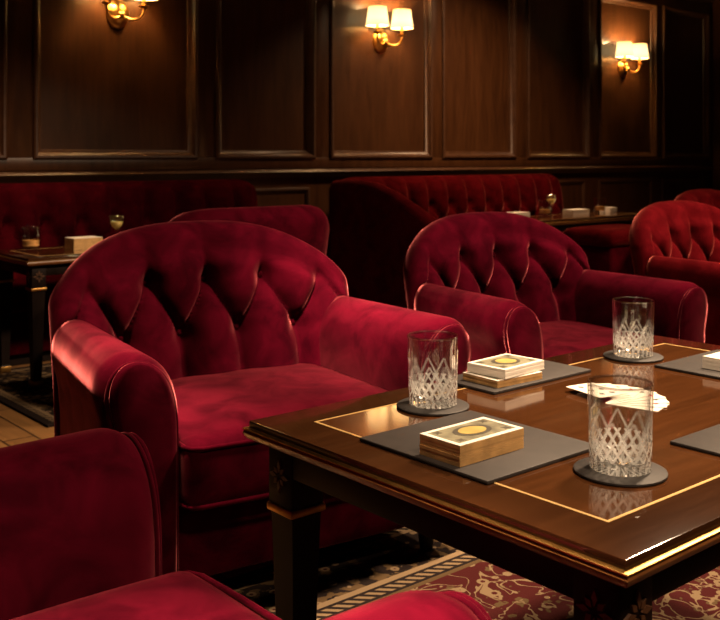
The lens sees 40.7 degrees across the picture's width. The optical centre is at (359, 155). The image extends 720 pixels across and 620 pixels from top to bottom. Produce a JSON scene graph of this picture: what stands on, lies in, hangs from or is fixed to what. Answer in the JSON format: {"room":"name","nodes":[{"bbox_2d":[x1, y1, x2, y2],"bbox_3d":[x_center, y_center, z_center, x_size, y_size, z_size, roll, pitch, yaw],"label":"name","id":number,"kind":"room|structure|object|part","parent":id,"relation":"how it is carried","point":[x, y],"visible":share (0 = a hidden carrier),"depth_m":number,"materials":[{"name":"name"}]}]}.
{"room":"lounge bar","nodes":[
{"label":"lounge bar","id":0,"kind":"room"},
{"bbox_2d":[0,361,319,581],"bbox_3d":[2.002,1.110,3.473,12.550,0.100,8.700,0,0,-40],"label":"floor","id":1,"kind":"structure","parent":0,"point":[16,428],"depth_m":3.72,"materials":[{"name":"brown wood"}]},
{"bbox_2d":[0,363,53,427],"bbox_3d":[-0.279,1.055,5.301,3.400,0.010,1.100,0,0,-40],"label":"rug","id":2,"kind":"object","parent":1,"relation":"on","point":[37,404],"visible":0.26,"depth_m":4.27,"materials":[{"name":"black carpet"}]},
{"bbox_2d":[0,246,87,387],"bbox_3d":[-1.184,0.755,4.926,1.233,0.591,0.528,0,0,-40],"label":"table","id":3,"kind":"object","parent":2,"relation":"on","point":[53,260],"visible":0.44,"depth_m":4.44,"materials":[{"name":"brown wood"}]},
{"bbox_3d":[-1.732,0.833,4.720,0.062,0.435,0.062,0,0,-40],"label":"leg","id":4,"kind":"part","parent":3,"relation":"part of","materials":[{"name":"brown wood"}]},
{"bbox_2d":[21,226,40,250],"bbox_3d":[-1.600,0.401,4.716,0.092,0.115,0.092,0,0,-40],"label":"crystal tumbler","id":5,"kind":"object","parent":3,"relation":"on","point":[31,242],"visible":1,"depth_m":4.69,"materials":[{"name":"clear glass"}]},
{"bbox_3d":[-1.475,0.833,4.418,0.062,0.435,0.062,0,0,-40],"label":"leg","id":6,"kind":"part","parent":3,"relation":"part of","materials":[{"name":"brown wood"}]},
{"bbox_3d":[-1.184,0.486,4.926,1.233,0.022,0.528,0,0,-40],"label":"edge moulding","id":7,"kind":"part","parent":3,"relation":"part of","materials":[{"name":"brown wood"}]},
{"bbox_2d":[34,271,44,281],"bbox_3d":[-1.452,0.546,4.391,0.060,0.060,0.004,0,0,-40],"label":"flower","id":8,"kind":"object","parent":3,"relation":"on","point":[39,276],"depth_m":4.39,"materials":[{"name":"brown wood"}]},
{"bbox_2d":[64,236,102,249],"bbox_3d":[-1.369,0.431,4.808,0.151,0.056,0.110,0,0,-40],"label":"deck","id":9,"kind":"object","parent":3,"relation":"on","point":[82,242],"visible":0.93,"depth_m":4.76,"materials":[{"name":"beige paper"}]},
{"bbox_2d":[109,215,123,228],"bbox_3d":[-1.265,0.384,5.040,0.076,0.150,0.076,0,0,-40],"label":"wine glass","id":10,"kind":"object","parent":3,"relation":"on","point":[115,224],"visible":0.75,"depth_m":5.02,"materials":[{"name":"clear glass"}]},
{"bbox_2d":[169,205,329,254],"bbox_3d":[-0.627,0.627,4.212,0.927,0.845,0.852,0,0,-40],"label":"velvet armchair","id":11,"kind":"object","parent":2,"relation":"on","point":[309,224],"visible":0.06,"depth_m":3.94,"materials":[{"name":"red fabric"}]},
{"bbox_2d":[0,179,257,365],"bbox_3d":[-1.836,0.608,5.226,3.466,0.905,0.781,0,0,-40],"label":"banquette","id":12,"kind":"object","parent":1,"relation":"on","point":[62,210],"visible":0.32,"depth_m":5.66,"materials":[{"name":"fabric"}]},
{"bbox_2d":[11,272,62,312],"bbox_3d":[-1.758,0.701,5.133,1.133,0.165,0.540,0,0,-40],"label":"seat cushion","id":13,"kind":"object","parent":12,"relation":"on","point":[19,294],"depth_m":4.86,"materials":[{"name":"fabric"}]},
{"bbox_3d":[-1.988,0.557,5.404,3.466,0.805,0.312,0,0,-40],"label":"backrest","id":14,"kind":"part","parent":12,"relation":"part of","materials":[{"name":"fabric"}]},
{"bbox_2d":[330,174,563,308],"bbox_3d":[1.101,0.608,7.459,2.559,0.905,1.181,0,0,-40],"label":"banquette","id":15,"kind":"object","parent":1,"relation":"on","point":[374,221],"visible":0.42,"depth_m":6.89,"materials":[{"name":"fabric"}]},
{"bbox_3d":[0.843,0.557,7.810,2.498,0.805,0.312,0,0,-40],"label":"backrest","id":16,"kind":"part","parent":15,"relation":"part of","materials":[{"name":"fabric"}]},
{"bbox_2d":[220,527,719,619],"bbox_3d":[1.514,1.055,1.615,4.700,0.010,3.600,0,0,-40],"label":"rug","id":17,"kind":"object","parent":1,"relation":"on","point":[352,574],"visible":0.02,"depth_m":2.38,"materials":[{"name":"red carpet"}]},
{"bbox_2d":[0,428,491,619],"bbox_3d":[-0.412,0.622,1.035,0.855,0.855,0.898,0,0,-39],"label":"velvet armchair","id":18,"kind":"object","parent":17,"relation":"on","point":[81,530],"visible":1,"depth_m":1.38,"materials":[{"name":"red fabric"}]},
{"bbox_3d":[-0.557,0.697,1.371,0.530,0.535,0.194,0,0,-39],"label":"arm","id":19,"kind":"part","parent":18,"relation":"part of","materials":[{"name":"fabric"}]},
{"bbox_2d":[10,571,264,619],"bbox_3d":[-0.329,0.696,1.102,0.632,0.173,0.538,0,0,-39],"label":"seat cushion","id":20,"kind":"object","parent":18,"relation":"on","point":[94,595],"depth_m":1.35,"materials":[{"name":"fabric"}]},
{"bbox_3d":[-0.351,0.699,1.540,0.012,0.511,0.151,0,0,-39],"label":"arm panel","id":21,"kind":"part","parent":18,"relation":"part of","materials":[{"name":"fabric"}]},
{"bbox_3d":[-0.111,0.697,0.827,0.530,0.535,0.194,0,0,-39],"label":"arm","id":22,"kind":"part","parent":18,"relation":"part of","materials":[{"name":"fabric"}]},
{"bbox_3d":[0.096,0.699,0.996,0.012,0.511,0.151,0,0,-39],"label":"arm panel","id":23,"kind":"part","parent":18,"relation":"part of","materials":[{"name":"fabric"}]},
{"bbox_2d":[48,220,470,575],"bbox_3d":[-0.315,0.622,2.627,1.018,0.855,0.855,0,0,-32],"label":"velvet armchair","id":24,"kind":"object","parent":17,"relation":"on","point":[178,336],"visible":0.71,"depth_m":2.59,"materials":[{"name":"red fabric"}]},
{"bbox_3d":[-0.609,0.697,2.321,0.194,0.535,0.530,0,0,-32],"label":"arm","id":25,"kind":"part","parent":24,"relation":"part of","materials":[{"name":"fabric"}]},
{"bbox_3d":[-0.467,0.699,2.095,0.151,0.511,0.012,0,0,-32],"label":"arm panel","id":26,"kind":"part","parent":24,"relation":"part of","materials":[{"name":"fabric"}]},
{"bbox_3d":[-0.454,0.572,2.846,0.919,0.755,0.335,0,0,-32],"label":"backrest","id":27,"kind":"part","parent":24,"relation":"part of","materials":[{"name":"fabric"}]},
{"bbox_2d":[171,363,387,505],"bbox_3d":[-0.258,0.696,2.537,0.658,0.173,0.632,0,0,-32],"label":"seat cushion","id":28,"kind":"object","parent":24,"relation":"on","point":[215,464],"depth_m":2.36,"materials":[{"name":"fabric"}]},
{"bbox_3d":[0.087,0.697,2.762,0.194,0.535,0.530,0,0,-32],"label":"arm","id":29,"kind":"part","parent":24,"relation":"part of","materials":[{"name":"fabric"}]},
{"bbox_3d":[0.177,1.002,2.588,0.060,0.095,0.060,0,0,-32],"label":"leg","id":30,"kind":"part","parent":24,"relation":"part of","materials":[{"name":"brown wood"}]},
{"bbox_3d":[0.230,0.699,2.537,0.151,0.511,0.012,0,0,-32],"label":"arm panel","id":31,"kind":"part","parent":24,"relation":"part of","materials":[{"name":"fabric"}]},
{"bbox_2d":[242,335,719,619],"bbox_3d":[0.526,0.753,1.787,1.253,0.594,0.776,0,0,-40],"label":"table","id":32,"kind":"object","parent":17,"relation":"on","point":[614,551],"visible":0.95,"depth_m":1.43,"materials":[{"name":"brown wood"}]},
{"bbox_2d":[269,459,289,492],"bbox_3d":[-0.137,0.543,1.646,0.004,0.060,0.060,0,0,-40],"label":"flower","id":33,"kind":"object","parent":32,"relation":"on","point":[279,469],"depth_m":1.64,"materials":[{"name":"brown wood"}]},
{"bbox_3d":[-0.110,0.831,1.669,0.062,0.438,0.062,0,0,-40],"label":"leg","id":34,"kind":"part","parent":32,"relation":"part of","materials":[{"name":"brown wood"}]},
{"bbox_2d":[397,396,468,415],"bbox_3d":[0.133,0.454,1.764,0.132,0.006,0.132,0,0,-40],"label":"coaster","id":35,"kind":"object","parent":32,"relation":"on","point":[403,405],"visible":0.83,"depth_m":1.74,"materials":[{"name":"stone"}]},
{"bbox_2d":[407,330,458,408],"bbox_3d":[0.133,0.388,1.764,0.093,0.125,0.093,0,0,19],"label":"crystal tumbler","id":36,"kind":"object","parent":35,"relation":"on","point":[413,384],"visible":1,"depth_m":1.75,"materials":[{"name":"clear glass"}]},
{"bbox_2d":[360,410,599,484],"bbox_3d":[0.186,0.454,1.533,0.260,0.006,0.275,0,0,-40],"label":"mat","id":37,"kind":"object","parent":32,"relation":"on","point":[542,448],"visible":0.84,"depth_m":1.49,"materials":[{"name":"grey leather"}]},
{"bbox_2d":[419,417,523,466],"bbox_3d":[0.171,0.434,1.482,0.144,0.032,0.084,0,0,-41],"label":"deck","id":38,"kind":"object","parent":37,"relation":"on","point":[469,442],"visible":1,"depth_m":1.45,"materials":[{"name":"beige paper"}]},
{"bbox_2d":[428,419,515,442],"bbox_3d":[0.171,0.419,1.482,0.126,0.001,0.066,0,0,-41],"label":"print","id":39,"kind":"object","parent":38,"relation":"on","point":[475,430],"depth_m":1.47},
{"bbox_3d":[0.526,0.483,1.787,1.253,0.022,0.776,0,0,-40],"label":"edge moulding","id":40,"kind":"part","parent":32,"relation":"part of","materials":[{"name":"brown wood"}]},
{"bbox_2d":[439,358,590,394],"bbox_3d":[0.324,0.454,2.008,0.305,0.006,0.150,0,0,-40],"label":"mat","id":41,"kind":"object","parent":32,"relation":"on","point":[552,371],"visible":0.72,"depth_m":1.97,"materials":[{"name":"grey leather"}]},
{"bbox_2d":[463,371,541,387],"bbox_3d":[0.288,0.443,1.959,0.131,0.015,0.096,0,0,-38],"label":"deck","id":42,"kind":"object","parent":41,"relation":"on","point":[495,382],"visible":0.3,"depth_m":1.92,"materials":[{"name":"beige paper"}]},
{"bbox_2d":[469,371,535,378],"bbox_3d":[0.288,0.436,1.959,0.113,0.001,0.078,0,0,-38],"label":"print","id":43,"kind":"object","parent":42,"relation":"on","point":[532,375],"depth_m":1.93},
{"bbox_2d":[467,353,543,378],"bbox_3d":[0.296,0.425,1.968,0.130,0.019,0.096,0,0,-44],"label":"deck","id":44,"kind":"object","parent":42,"relation":"on","point":[504,366],"visible":1,"depth_m":1.94,"materials":[{"name":"white paper"}]},
{"bbox_2d":[473,354,535,367],"bbox_3d":[0.296,0.416,1.968,0.113,0.001,0.078,0,0,-44],"label":"print","id":45,"kind":"object","parent":44,"relation":"on","point":[503,360],"depth_m":1.95},
{"bbox_2d":[576,587,615,619],"bbox_3d":[0.280,0.543,1.155,0.004,0.060,0.060,0,0,-40],"label":"flower","id":46,"kind":"object","parent":32,"relation":"on","point":[592,603],"depth_m":1.15,"materials":[{"name":"brown wood"}]},
{"bbox_2d":[573,455,667,486],"bbox_3d":[0.375,0.454,1.399,0.132,0.006,0.132,0,0,-40],"label":"coaster","id":47,"kind":"object","parent":32,"relation":"on","point":[659,474],"visible":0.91,"depth_m":1.38,"materials":[{"name":"stone"}]},
{"bbox_2d":[587,374,653,476],"bbox_3d":[0.375,0.388,1.399,0.093,0.125,0.093,0,0,-3],"label":"crystal tumbler","id":48,"kind":"object","parent":47,"relation":"on","point":[594,445],"visible":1,"depth_m":1.38,"materials":[{"name":"clear glass"}]},
{"bbox_2d":[603,349,663,362],"bbox_3d":[0.619,0.454,2.198,0.132,0.006,0.132,0,0,-40],"label":"coaster","id":49,"kind":"object","parent":32,"relation":"on","point":[656,357],"visible":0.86,"depth_m":2.17,"materials":[{"name":"stone"}]},
{"bbox_2d":[612,297,654,357],"bbox_3d":[0.619,0.388,2.198,0.095,0.125,0.095,0,0,-13],"label":"crystal tumbler","id":50,"kind":"object","parent":49,"relation":"on","point":[649,340],"visible":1,"depth_m":2.19,"materials":[{"name":"clear glass"}]},
{"bbox_2d":[605,400,668,411],"bbox_3d":[0.511,0.456,1.786,0.099,0.001,0.070,0,0,36],"label":"card","id":51,"kind":"object","parent":32,"relation":"on","point":[656,409],"visible":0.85,"depth_m":1.76,"materials":[{"name":"white paper"}]},
{"bbox_2d":[611,398,666,407],"bbox_3d":[0.518,0.455,1.800,0.099,0.001,0.070,0,0,16],"label":"card","id":52,"kind":"object","parent":51,"relation":"on","point":[664,405],"visible":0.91,"depth_m":1.77,"materials":[{"name":"white paper"}]},
{"bbox_2d":[611,394,668,403],"bbox_3d":[0.519,0.454,1.815,0.099,0.001,0.069,0,0,-3],"label":"card","id":53,"kind":"object","parent":52,"relation":"on","point":[662,400],"visible":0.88,"depth_m":1.79,"materials":[{"name":"white paper"}]},
{"bbox_2d":[609,389,665,402],"bbox_3d":[0.516,0.452,1.831,0.099,0.001,0.070,0,0,-22],"label":"card","id":54,"kind":"object","parent":53,"relation":"on","point":[656,396],"visible":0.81,"depth_m":1.81,"materials":[{"name":"white paper"}]},
{"bbox_2d":[610,390,656,400],"bbox_3d":[0.508,0.451,1.844,0.099,0.001,0.070,0,0,-41],"label":"card","id":55,"kind":"object","parent":54,"relation":"on","point":[643,393],"visible":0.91,"depth_m":1.83,"materials":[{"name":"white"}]},
{"bbox_2d":[613,386,643,399],"bbox_3d":[0.496,0.450,1.853,0.070,0.001,0.099,0,0,29],"label":"card","id":56,"kind":"object","parent":55,"relation":"on","point":[634,391],"visible":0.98,"depth_m":1.85,"materials":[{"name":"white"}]},
{"bbox_2d":[611,384,631,397],"bbox_3d":[0.482,0.449,1.859,0.070,0.001,0.099,0,0,10],"label":"card","id":57,"kind":"object","parent":56,"relation":"on","point":[625,388],"visible":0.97,"depth_m":1.86,"materials":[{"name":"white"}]},
{"bbox_2d":[577,383,630,396],"bbox_3d":[0.466,0.448,1.859,0.070,0.001,0.099,0,0,-9],"label":"card","id":58,"kind":"object","parent":57,"relation":"on","point":[609,385],"visible":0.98,"depth_m":1.88,"materials":[{"name":"white paper"}]},
{"bbox_2d":[566,383,626,397],"bbox_3d":[0.452,0.447,1.854,0.070,0.001,0.099,0,0,-28],"label":"card","id":59,"kind":"object","parent":58,"relation":"on","point":[599,391],"visible":0.96,"depth_m":1.85,"materials":[{"name":"white paper"}]},
{"bbox_2d":[623,589,651,619],"bbox_3d":[0.330,0.543,1.151,0.060,0.060,0.004,0,0,-40],"label":"flower","id":60,"kind":"object","parent":32,"relation":"on","point":[637,603],"depth_m":1.15,"materials":[{"name":"brown wood"}]},
{"bbox_2d":[654,349,719,379],"bbox_3d":[0.810,0.454,2.089,0.260,0.006,0.235,0,0,-40],"label":"mat","id":61,"kind":"object","parent":32,"relation":"on","point":[693,365],"visible":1,"depth_m":2.08,"materials":[{"name":"grey leather"}]},
{"bbox_2d":[703,352,719,370],"bbox_3d":[0.794,0.438,2.069,0.111,0.025,0.076,0,0,-40],"label":"deck","id":62,"kind":"object","parent":61,"relation":"on","point":[711,361],"visible":1,"depth_m":2.05,"materials":[{"name":"white paper"}]},
{"bbox_2d":[670,424,719,456],"bbox_3d":[0.652,0.454,1.547,0.262,0.006,0.193,0,0,-40],"label":"mat","id":63,"kind":"object","parent":32,"relation":"on","point":[707,440],"visible":1,"depth_m":1.53,"materials":[{"name":"grey leather"}]},
{"bbox_2d":[403,212,707,361],"bbox_3d":[0.647,0.633,3.471,0.962,0.834,0.821,0,0,-32],"label":"velvet armchair","id":64,"kind":"object","parent":17,"relation":"on","point":[516,284],"visible":0.54,"depth_m":3.53,"materials":[{"name":"red fabric"}]},
{"bbox_3d":[0.370,0.706,3.181,0.183,0.522,0.509,0,0,-32],"label":"arm","id":65,"kind":"part","parent":64,"relation":"part of","materials":[{"name":"fabric"}]},
{"bbox_3d":[0.514,0.584,3.681,0.868,0.736,0.322,0,0,-32],"label":"backrest","id":66,"kind":"part","parent":64,"relation":"part of","materials":[{"name":"fabric"}]},
{"bbox_3d":[0.507,0.708,2.964,0.142,0.498,0.012,0,0,-32],"label":"arm panel","id":67,"kind":"part","parent":64,"relation":"part of","materials":[{"name":"fabric"}]},
{"bbox_2d":[539,320,646,357],"bbox_3d":[0.702,0.705,3.384,0.622,0.169,0.607,0,0,-32],"label":"seat cushion","id":68,"kind":"object","parent":64,"relation":"on","point":[560,337],"depth_m":3.39,"materials":[{"name":"fabric"}]},
{"bbox_3d":[1.028,0.706,3.597,0.183,0.522,0.509,0,0,-32],"label":"arm","id":69,"kind":"part","parent":64,"relation":"part of","materials":[{"name":"fabric"}]},
{"bbox_3d":[1.165,0.708,3.381,0.142,0.498,0.012,0,0,-32],"label":"arm panel","id":70,"kind":"part","parent":64,"relation":"part of","materials":[{"name":"fabric"}]},
{"bbox_2d":[629,200,719,345],"bbox_3d":[1.726,0.633,4.440,0.962,0.834,0.821,0,0,-35],"label":"velvet armchair","id":71,"kind":"object","parent":17,"relation":"on","point":[679,240],"visible":0.58,"depth_m":4.43,"materials":[{"name":"red fabric"}]},
{"bbox_3d":[1.582,0.584,4.643,0.868,0.736,0.322,0,0,-35],"label":"backrest","id":72,"kind":"part","parent":71,"relation":"part of","materials":[{"name":"fabric"}]},
{"bbox_3d":[1.464,0.706,4.136,0.183,0.522,0.509,0,0,-35],"label":"arm","id":73,"kind":"part","parent":71,"relation":"part of","materials":[{"name":"fabric"}]},
{"bbox_2d":[530,211,637,231],"bbox_3d":[1.498,0.747,7.139,1.578,0.606,0.508,0,0,-40],"label":"table","id":74,"kind":"object","parent":1,"relation":"on","point":[561,222],"visible":0.19,"depth_m":7.03,"materials":[{"name":"brown wood"}]},
{"bbox_2d":[508,212,529,216],"bbox_3d":[1.138,0.426,7.030,0.171,0.036,0.101,0,0,-40],"label":"deck","id":75,"kind":"object","parent":74,"relation":"on","point":[527,214],"visible":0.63,"depth_m":7.00,"materials":[{"name":"white paper"}]},
{"bbox_2d":[538,200,550,215],"bbox_3d":[1.372,0.386,7.203,0.092,0.115,0.092,0,0,-40],"label":"crystal tumbler","id":76,"kind":"object","parent":74,"relation":"on","point":[545,211],"visible":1,"depth_m":7.17,"materials":[{"name":"clear glass"}]},
{"bbox_2d":[547,199,555,214],"bbox_3d":[1.448,0.369,7.346,0.076,0.150,0.076,0,0,-40],"label":"wine glass","id":77,"kind":"object","parent":74,"relation":"on","point":[552,202],"visible":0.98,"depth_m":7.33,"materials":[{"name":"clear glass"}]},
{"bbox_2d":[563,209,588,214],"bbox_3d":[1.652,0.426,7.414,0.201,0.036,0.101,0,0,-40],"label":"deck","id":78,"kind":"object","parent":74,"relation":"on","point":[565,211],"visible":1,"depth_m":7.37,"materials":[{"name":"white paper"}]},
{"bbox_3d":[1.498,0.471,7.139,1.578,0.022,0.508,0,0,-40],"label":"edge moulding","id":79,"kind":"part","parent":74,"relation":"part of","materials":[{"name":"brown wood"}]},
{"bbox_2d":[594,201,605,212],"bbox_3d":[1.880,0.386,7.609,0.092,0.115,0.092,0,0,-40],"label":"crystal tumbler","id":80,"kind":"object","parent":74,"relation":"on","point":[595,207],"visible":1,"depth_m":7.58,"materials":[{"name":"clear glass"}]},
{"bbox_2d":[599,207,616,211],"bbox_3d":[1.974,0.426,7.714,0.090,0.036,0.101,0,0,-40],"label":"deck","id":81,"kind":"object","parent":74,"relation":"on","point":[607,209],"visible":0.77,"depth_m":7.68,"materials":[{"name":"white paper"}]},
{"bbox_2d":[564,224,633,274],"bbox_3d":[1.652,0.756,6.286,0.620,0.607,0.400,0,0,-40],"label":"armchair","id":82,"kind":"object","parent":1,"relation":"on","point":[606,247],"visible":0.44,"depth_m":6.05,"materials":[{"name":"red fabric"}]},
{"bbox_3d":[1.652,0.509,6.286,0.620,0.112,0.400,0,0,-40],"label":"seat","id":83,"kind":"part","parent":82,"relation":"part of","materials":[{"name":"fabric"}]},
{"bbox_2d":[675,189,719,208],"bbox_3d":[2.350,0.632,5.758,1.017,0.855,0.854,0,0,-40],"label":"velvet armchair","id":84,"kind":"object","parent":1,"relation":"on","point":[711,197],"visible":0.09,"depth_m":5.92,"materials":[{"name":"red fabric"}]},
{"bbox_2d":[41,0,711,257],"bbox_3d":[-0.847,-0.390,6.826,12.750,3.100,0.100,0,0,-40],"label":"wall","id":85,"kind":"structure","parent":0,"point":[104,87],"depth_m":7.56,"materials":[{"name":"brown wood"}]},
{"bbox_2d":[0,0,6,159],"bbox_3d":[-2.523,-0.775,5.301,1.184,1.594,0.052,0,0,-40],"label":"trim","id":86,"kind":"structure","parent":85,"relation":"attached to","point":[3,3],"depth_m":5.65,"materials":[{"name":"brown wood"}]},
{"bbox_2d":[7,0,32,157],"bbox_3d":[-2.019,-0.775,5.742,0.180,1.570,0.035,0,0,-40],"label":"trim","id":87,"kind":"structure","parent":85,"relation":"attached to","point":[19,12],"depth_m":5.73,"materials":[{"name":"brown wood"}]},
{"bbox_2d":[33,0,197,159],"bbox_3d":[-1.525,-0.775,6.149,1.124,1.594,0.052,0,0,-40],"label":"trim","id":88,"kind":"structure","parent":85,"relation":"attached to","point":[191,152],"depth_m":6.26,"materials":[{"name":"brown wood"}]},
{"bbox_2d":[101,0,153,28],"bbox_3d":[-1.478,-0.976,6.089,0.436,0.338,0.205,0,0,-40],"label":"wall sconce","id":89,"kind":"object","parent":85,"relation":"attached to","point":[117,12],"visible":1,"depth_m":6.13,"materials":[{"name":"gold metal"}]},
{"bbox_3d":[-1.538,-0.898,6.058,0.020,0.086,0.153,0,0,26],"label":"arm","id":90,"kind":"part","parent":89,"relation":"part of","materials":[{"name":"gold metal"}]},
{"bbox_3d":[-1.438,-0.898,6.144,0.153,0.086,0.020,0,0,-17],"label":"arm","id":91,"kind":"part","parent":89,"relation":"part of","materials":[{"name":"gold metal"}]},
{"bbox_2d":[198,0,215,156],"bbox_3d":[-1.047,-0.775,6.567,0.170,1.570,0.035,0,0,-40],"label":"trim","id":92,"kind":"structure","parent":85,"relation":"attached to","point":[206,9],"depth_m":6.56,"materials":[{"name":"brown wood"}]},
{"bbox_2d":[216,0,315,158],"bbox_3d":[-0.660,-0.775,6.884,0.854,1.594,0.052,0,0,-40],"label":"trim","id":93,"kind":"structure","parent":85,"relation":"attached to","point":[310,153],"depth_m":7.06,"materials":[{"name":"brown wood"}]},
{"bbox_2d":[256,187,309,204],"bbox_3d":[-0.671,0.520,6.897,0.790,0.580,0.020,0,0,-40],"label":"trim","id":94,"kind":"structure","parent":85,"relation":"attached to","point":[306,190],"depth_m":7.02,"materials":[{"name":"brown wood"}]},
{"bbox_2d":[316,0,329,156],"bbox_3d":[-0.289,-0.775,7.212,0.160,1.570,0.035,0,0,-40],"label":"trim","id":95,"kind":"structure","parent":85,"relation":"attached to","point":[322,6],"depth_m":7.20,"materials":[{"name":"brown wood"}]},
{"bbox_2d":[0,157,711,170],"bbox_3d":[-0.803,0.050,6.775,12.550,0.080,0.035,0,0,-40],"label":"trim","id":96,"kind":"structure","parent":85,"relation":"attached to","point":[11,164],"depth_m":7.08,"materials":[{"name":"brown wood"}]},
{"bbox_2d":[0,164,713,182],"bbox_3d":[-0.795,0.122,6.764,12.550,0.075,0.062,0,0,-40],"label":"trim","id":97,"kind":"structure","parent":85,"relation":"attached to","point":[191,174],"depth_m":7.08,"materials":[{"name":"brown wood"}]},
{"bbox_2d":[330,0,432,158],"bbox_3d":[0.176,-0.775,7.595,1.069,1.594,0.052,0,0,-40],"label":"trim","id":98,"kind":"structure","parent":85,"relation":"attached to","point":[427,153],"depth_m":7.91,"materials":[{"name":"brown wood"}]},
{"bbox_2d":[366,5,412,52],"bbox_3d":[0.224,-0.976,7.535,0.436,0.338,0.205,0,0,-40],"label":"wall sconce","id":99,"kind":"object","parent":85,"relation":"attached to","point":[377,15],"visible":1,"depth_m":7.53,"materials":[{"name":"white fabric"}]},
{"bbox_3d":[0.134,-1.073,7.443,0.180,0.145,0.180,0,0,-40],"label":"lamp shade","id":100,"kind":"part","parent":99,"relation":"part of","materials":[{"name":"beige fabric"}]},
{"bbox_3d":[0.163,-0.898,7.504,0.020,0.086,0.153,0,0,26],"label":"arm","id":101,"kind":"part","parent":99,"relation":"part of","materials":[{"name":"gold metal"}]},
{"bbox_3d":[0.264,-0.898,7.590,0.153,0.086,0.020,0,0,-17],"label":"arm","id":102,"kind":"part","parent":99,"relation":"part of","materials":[{"name":"gold metal"}]},
{"bbox_3d":[0.329,-1.073,7.609,0.180,0.145,0.180,0,0,-40],"label":"lamp shade","id":103,"kind":"part","parent":99,"relation":"part of","materials":[{"name":"beige fabric"}]},
{"bbox_2d":[433,0,441,156],"bbox_3d":[0.622,-0.775,7.986,0.140,1.570,0.035,0,0,-40],"label":"trim","id":104,"kind":"structure","parent":85,"relation":"attached to","point":[437,4],"depth_m":7.98,"materials":[{"name":"brown wood"}]},
{"bbox_2d":[442,0,516,158],"bbox_3d":[1.026,-0.775,8.317,0.929,1.594,0.052,0,0,-40],"label":"trim","id":105,"kind":"structure","parent":85,"relation":"attached to","point":[512,4],"depth_m":8.59,"materials":[{"name":"brown wood"}]},
{"bbox_2d":[517,0,526,156],"bbox_3d":[1.431,-0.775,8.674,0.175,1.570,0.035,0,0,-40],"label":"trim","id":106,"kind":"structure","parent":85,"relation":"attached to","point":[521,4],"depth_m":8.66,"materials":[{"name":"brown wood"}]},
{"bbox_2d":[527,0,589,157],"bbox_3d":[1.845,-0.775,9.013,0.919,1.594,0.052,0,0,-40],"label":"trim","id":107,"kind":"structure","parent":85,"relation":"attached to","point":[585,153],"depth_m":9.28,"materials":[{"name":"brown wood"}]},
{"bbox_2d":[559,180,584,208],"bbox_3d":[1.834,0.520,9.026,0.855,0.580,0.020,0,0,-40],"label":"trim","id":108,"kind":"structure","parent":85,"relation":"attached to","point":[565,182],"depth_m":9.25,"materials":[{"name":"brown wood"}]},
{"bbox_2d":[590,0,598,156],"bbox_3d":[2.248,-0.775,9.368,0.180,1.570,0.035,0,0,-40],"label":"trim","id":109,"kind":"structure","parent":85,"relation":"attached to","point":[594,4],"depth_m":9.36,"materials":[{"name":"brown wood"}]},
{"bbox_2d":[598,178,652,210],"bbox_3d":[2.678,0.520,9.743,0.920,0.580,0.020,0,0,-40],"label":"trim","id":110,"kind":"structure","parent":85,"relation":"attached to","point":[603,181],"depth_m":9.72,"materials":[{"name":"brown wood"}]},
{"bbox_2d":[599,0,656,157],"bbox_3d":[2.689,-0.775,9.730,0.984,1.594,0.052,0,0,-40],"label":"trim","id":111,"kind":"structure","parent":85,"relation":"attached to","point":[652,7],"depth_m":10.00,"materials":[{"name":"brown wood"}]},
{"bbox_2d":[615,41,648,77],"bbox_3d":[2.692,-0.951,9.633,0.436,0.338,0.205,0,0,-40],"label":"wall sconce","id":112,"kind":"object","parent":85,"relation":"attached to","point":[625,49],"visible":1,"depth_m":9.63,"materials":[{"name":"white fabric"}]},
{"bbox_3d":[2.603,-1.048,9.541,0.180,0.145,0.180,0,0,-40],"label":"lamp shade","id":113,"kind":"part","parent":112,"relation":"part of","materials":[{"name":"beige"}]},
{"bbox_3d":[2.798,-1.048,9.707,0.180,0.145,0.180,0,0,-40],"label":"lamp shade","id":114,"kind":"part","parent":112,"relation":"part of","materials":[{"name":"beige"}]},
{"bbox_2d":[657,6,662,156],"bbox_3d":[3.102,-0.775,10.094,0.140,1.570,0.035,0,0,-40],"label":"trim","id":115,"kind":"structure","parent":85,"relation":"attached to","point":[659,8],"depth_m":10.09,"materials":[{"name":"brown wood"}]},
{"bbox_2d":[637,0,711,14],"bbox_3d":[-0.803,-1.750,6.775,12.550,0.380,0.035,0,0,-40],"label":"trim","id":116,"kind":"structure","parent":85,"relation":"attached to","point":[683,4],"depth_m":10.41,"materials":[{"name":"brown wood"}]},
{"bbox_2d":[661,177,704,201],"bbox_3d":[3.486,0.520,10.429,0.840,0.580,0.020,0,0,-40],"label":"trim","id":117,"kind":"structure","parent":85,"relation":"attached to","point":[702,179],"depth_m":10.37,"materials":[{"name":"brown wood"}]},
{"bbox_2d":[663,5,708,157],"bbox_3d":[3.496,-0.775,10.417,0.904,1.594,0.052,0,0,-40],"label":"trim","id":118,"kind":"structure","parent":85,"relation":"attached to","point":[666,9],"depth_m":10.67,"materials":[{"name":"brown wood"}]},
{"bbox_2d":[692,0,713,3],"bbox_3d":[-0.760,-1.810,6.723,12.550,0.260,0.170,0,0,-40],"label":"trim","id":119,"kind":"structure","parent":85,"relation":"attached to","point":[702,1],"depth_m":10.64,"materials":[{"name":"brown wood"}]},
{"bbox_2d":[709,15,711,156],"bbox_3d":[3.902,-0.775,10.774,0.200,1.570,0.035,0,0,-40],"label":"trim","id":120,"kind":"structure","parent":85,"relation":"attached to","point":[710,16],"depth_m":10.73,"materials":[{"name":"brown wood"}]},
{"bbox_3d":[6.854,-0.390,7.531,0.100,3.100,8.800,0,0,-40],"label":"wall","id":121,"kind":"structure","parent":0,"visible":0},
{"bbox_2d":[712,0,719,190],"bbox_3d":[4.112,-0.515,10.588,0.120,2.850,0.510,0,0,-40],"label":"trim","id":122,"kind":"structure","parent":121,"relation":"attached to","point":[716,3],"depth_m":10.70,"materials":[{"name":"brown wood"}]}
]}

